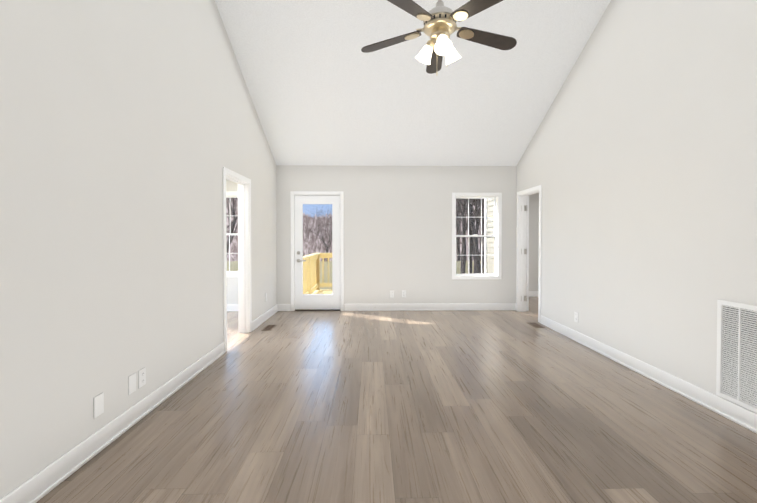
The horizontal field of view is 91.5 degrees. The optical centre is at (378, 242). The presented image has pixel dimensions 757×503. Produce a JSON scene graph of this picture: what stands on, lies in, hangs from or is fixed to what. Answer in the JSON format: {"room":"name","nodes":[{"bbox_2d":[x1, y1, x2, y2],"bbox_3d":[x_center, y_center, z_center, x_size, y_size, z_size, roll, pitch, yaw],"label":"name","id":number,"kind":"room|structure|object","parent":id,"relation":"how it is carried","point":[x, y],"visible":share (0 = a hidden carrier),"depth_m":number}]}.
{"room":"empty living room","nodes":[
{"label":"empty living room","id":0,"kind":"room"},
{"bbox_2d":[0,0,276,498],"bbox_3d":[-1.699,-0.905,2.611,0.120,4.458,7.200,0,1,-1],"label":"wall","id":1,"kind":"structure","parent":0,"point":[130,130],"depth_m":2.24},
{"bbox_2d":[93,392,103,417],"bbox_3d":[-1.626,0.948,2.143,0.008,0.122,0.076,0,1,-1],"label":"electrical outlet","id":2,"kind":"object","parent":1,"relation":"attached to","point":[98,405],"visible":1,"depth_m":2.14},
{"bbox_2d":[0,342,225,502],"bbox_3d":[-1.606,1.158,1.574,0.026,0.118,4.748,0,1,-1],"label":"baseboard","id":3,"kind":"structure","parent":1,"relation":"attached to","point":[43,482],"depth_m":2.13},
{"bbox_2d":[128,372,135,394],"bbox_3d":[-1.632,0.938,2.443,0.008,0.122,0.076,0,1,-1],"label":"electrical outlet","id":4,"kind":"object","parent":1,"relation":"attached to","point":[132,383],"visible":1,"depth_m":2.43},
{"bbox_2d":[138,367,145,388],"bbox_3d":[-1.633,0.936,2.549,0.009,0.122,0.076,0,1,-1],"label":"duplex electrical outlet","id":5,"kind":"object","parent":1,"relation":"attached to","point":[141,377],"visible":1,"depth_m":2.54},
{"bbox_2d":[223,167,251,351],"bbox_3d":[-1.733,0.183,4.383,0.154,1.992,0.879,0,1,-1],"label":"trim","id":6,"kind":"structure","parent":1,"relation":"attached to","point":[244,262],"depth_m":4.75},
{"bbox_2d":[252,304,279,330],"bbox_3d":[-1.681,1.105,5.517,0.026,0.118,1.343,0,1,-1],"label":"baseboard","id":7,"kind":"structure","parent":1,"relation":"attached to","point":[261,319],"depth_m":5.43},
{"bbox_2d":[226,165,515,303],"bbox_3d":[-0.709,-0.161,6.271,6.320,2.870,0.160,0,1,-1],"label":"wall","id":8,"kind":"structure","parent":0,"point":[397,229],"depth_m":6.21},
{"bbox_2d":[226,191,237,276],"bbox_3d":[-2.659,-0.131,6.236,1.002,1.432,0.196,0,1,-1],"label":"window","id":9,"kind":"structure","parent":8,"relation":"in","point":[232,194],"depth_m":6.24},
{"bbox_2d":[227,304,237,310],"bbox_3d":[-2.767,1.096,6.156,1.880,0.118,0.026,0,1,-1],"label":"baseboard","id":10,"kind":"structure","parent":8,"relation":"attached to","point":[230,307],"depth_m":6.16},
{"bbox_2d":[290,191,343,310],"bbox_3d":[-1.028,0.148,6.223,0.900,2.012,0.102,0,1,-1],"label":"door frame","id":11,"kind":"structure","parent":8,"relation":"attached to","point":[294,193],"depth_m":6.17},
{"bbox_2d":[295,195,339,308],"bbox_3d":[-1.025,0.173,6.221,0.766,1.918,0.151,0,1,-1],"label":"patio door","id":12,"kind":"structure","parent":8,"relation":"in","point":[316,301],"depth_m":6.21},
{"bbox_2d":[390,290,393,297],"bbox_3d":[0.229,0.875,6.219,0.076,0.122,0.009,0,1,-1],"label":"electrical outlet","id":13,"kind":"object","parent":8,"relation":"attached to","point":[391,293],"visible":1,"depth_m":6.22},
{"bbox_2d":[402,290,405,297],"bbox_3d":[0.429,0.875,6.222,0.076,0.122,0.009,0,1,-1],"label":"electrical outlet","id":14,"kind":"object","parent":8,"relation":"attached to","point":[403,293],"visible":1,"depth_m":6.22},
{"bbox_2d":[452,193,501,279],"bbox_3d":[1.661,-0.104,6.319,0.842,1.467,0.196,0,1,-1],"label":"window","id":15,"kind":"structure","parent":8,"relation":"in","point":[497,236],"depth_m":6.27},
{"bbox_2d":[36,297,756,502],"bbox_3d":[0.946,1.252,3.451,9.520,0.120,8.720,0,1,-1],"label":"floor","id":16,"kind":"structure","parent":0,"point":[487,406],"depth_m":2.40},
{"bbox_2d":[262,325,275,329],"bbox_3d":[-1.495,1.168,5.044,0.130,0.005,0.300,0,1,-1],"label":"floor vent","id":17,"kind":"object","parent":16,"relation":"in","point":[269,327],"visible":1,"depth_m":5.04},
{"bbox_2d":[527,322,544,327],"bbox_3d":[2.213,1.166,5.184,0.130,0.005,0.300,0,1,-1],"label":"floor vent","id":18,"kind":"object","parent":16,"relation":"in","point":[535,324],"visible":1,"depth_m":5.15},
{"bbox_2d":[215,0,610,165],"bbox_3d":[0.379,-2.207,2.688,4.280,2.018,7.150,0,1,-1],"label":"ceiling","id":19,"kind":"structure","parent":0,"point":[323,88],"depth_m":4.62},
{"bbox_2d":[361,0,516,75],"bbox_3d":[0.464,-2.102,2.730,1.195,1.808,1.172,0,1,-1],"label":"fan","id":20,"kind":"object","parent":19,"relation":"hanging from","point":[440,20],"visible":1,"depth_m":2.69},
{"bbox_2d":[484,199,493,273],"bbox_3d":[2.280,0.480,7.132,0.030,4.725,1.430,0,1,-1],"label":"wall","id":21,"kind":"structure","parent":0,"point":[490,221],"depth_m":7.57},
{"bbox_2d":[528,193,538,290],"bbox_3d":[3.873,-0.106,7.770,3.180,2.720,0.160,0,1,-1],"label":"wall","id":22,"kind":"structure","parent":0,"point":[533,239],"depth_m":7.67},
{"bbox_2d":[529,291,537,296],"bbox_3d":[3.945,1.076,7.694,3.040,0.118,0.026,0,1,-1],"label":"baseboard","id":23,"kind":"structure","parent":22,"relation":"attached to","point":[531,293],"depth_m":7.68},
{"bbox_2d":[516,0,756,412],"bbox_3d":[2.459,-0.907,2.745,0.120,4.458,7.310,0,1,-1],"label":"wall","id":24,"kind":"structure","parent":0,"point":[638,161],"depth_m":3.18},
{"bbox_2d":[521,196,528,310],"bbox_3d":[2.526,0.184,6.466,0.135,1.910,0.759,0,1,14],"label":"bedroom door","id":25,"kind":"structure","parent":24,"relation":"in","point":[526,297],"depth_m":6.12},
{"bbox_2d":[516,185,541,322],"bbox_3d":[2.402,0.165,5.750,0.154,1.992,0.874,0,1,-1],"label":"trim","id":26,"kind":"structure","parent":24,"relation":"attached to","point":[522,245],"depth_m":6.11},
{"bbox_2d":[574,311,577,322],"bbox_3d":[2.363,0.894,4.404,0.009,0.122,0.076,0,1,-1],"label":"electrical outlet","id":27,"kind":"object","parent":24,"relation":"attached to","point":[575,316],"visible":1,"depth_m":4.39},
{"bbox_2d":[540,315,756,433],"bbox_3d":[2.395,1.149,2.296,0.026,0.118,6.038,0,1,-1],"label":"baseboard","id":28,"kind":"structure","parent":24,"relation":"attached to","point":[744,417],"depth_m":3.01},
{"bbox_2d":[716,299,756,412],"bbox_3d":[2.402,0.747,2.197,0.016,0.675,0.810,0,1,-1],"label":"air vent","id":29,"kind":"object","parent":24,"relation":"in","point":[736,375],"visible":1,"depth_m":2.46},
{"label":"outside","id":30,"kind":"structure","parent":0,"visible":0},
{"bbox_3d":[-0.459,2.685,29.851,160.000,0.300,120.000,0,1,-1],"label":"ground","id":31,"kind":"structure","parent":30,"visible":0},
{"bbox_2d":[303,253,331,293],"bbox_3d":[-0.514,1.584,7.851,2.090,2.598,2.895,0,1,-1],"label":"deck","id":32,"kind":"object","parent":31,"relation":"on","point":[313,278],"depth_m":8.68},
{"bbox_2d":[227,261,480,292],"bbox_3d":[0.816,1.778,16.914,46.056,1.865,0.110,0,1,-1],"label":"deck railing","id":33,"kind":"object","parent":31,"relation":"on","point":[458,265],"depth_m":16.79},
{"bbox_2d":[226,198,483,273],"bbox_3d":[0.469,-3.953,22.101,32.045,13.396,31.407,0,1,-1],"label":"trees","id":34,"kind":"object","parent":31,"relation":"on","point":[464,223],"depth_m":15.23}
]}

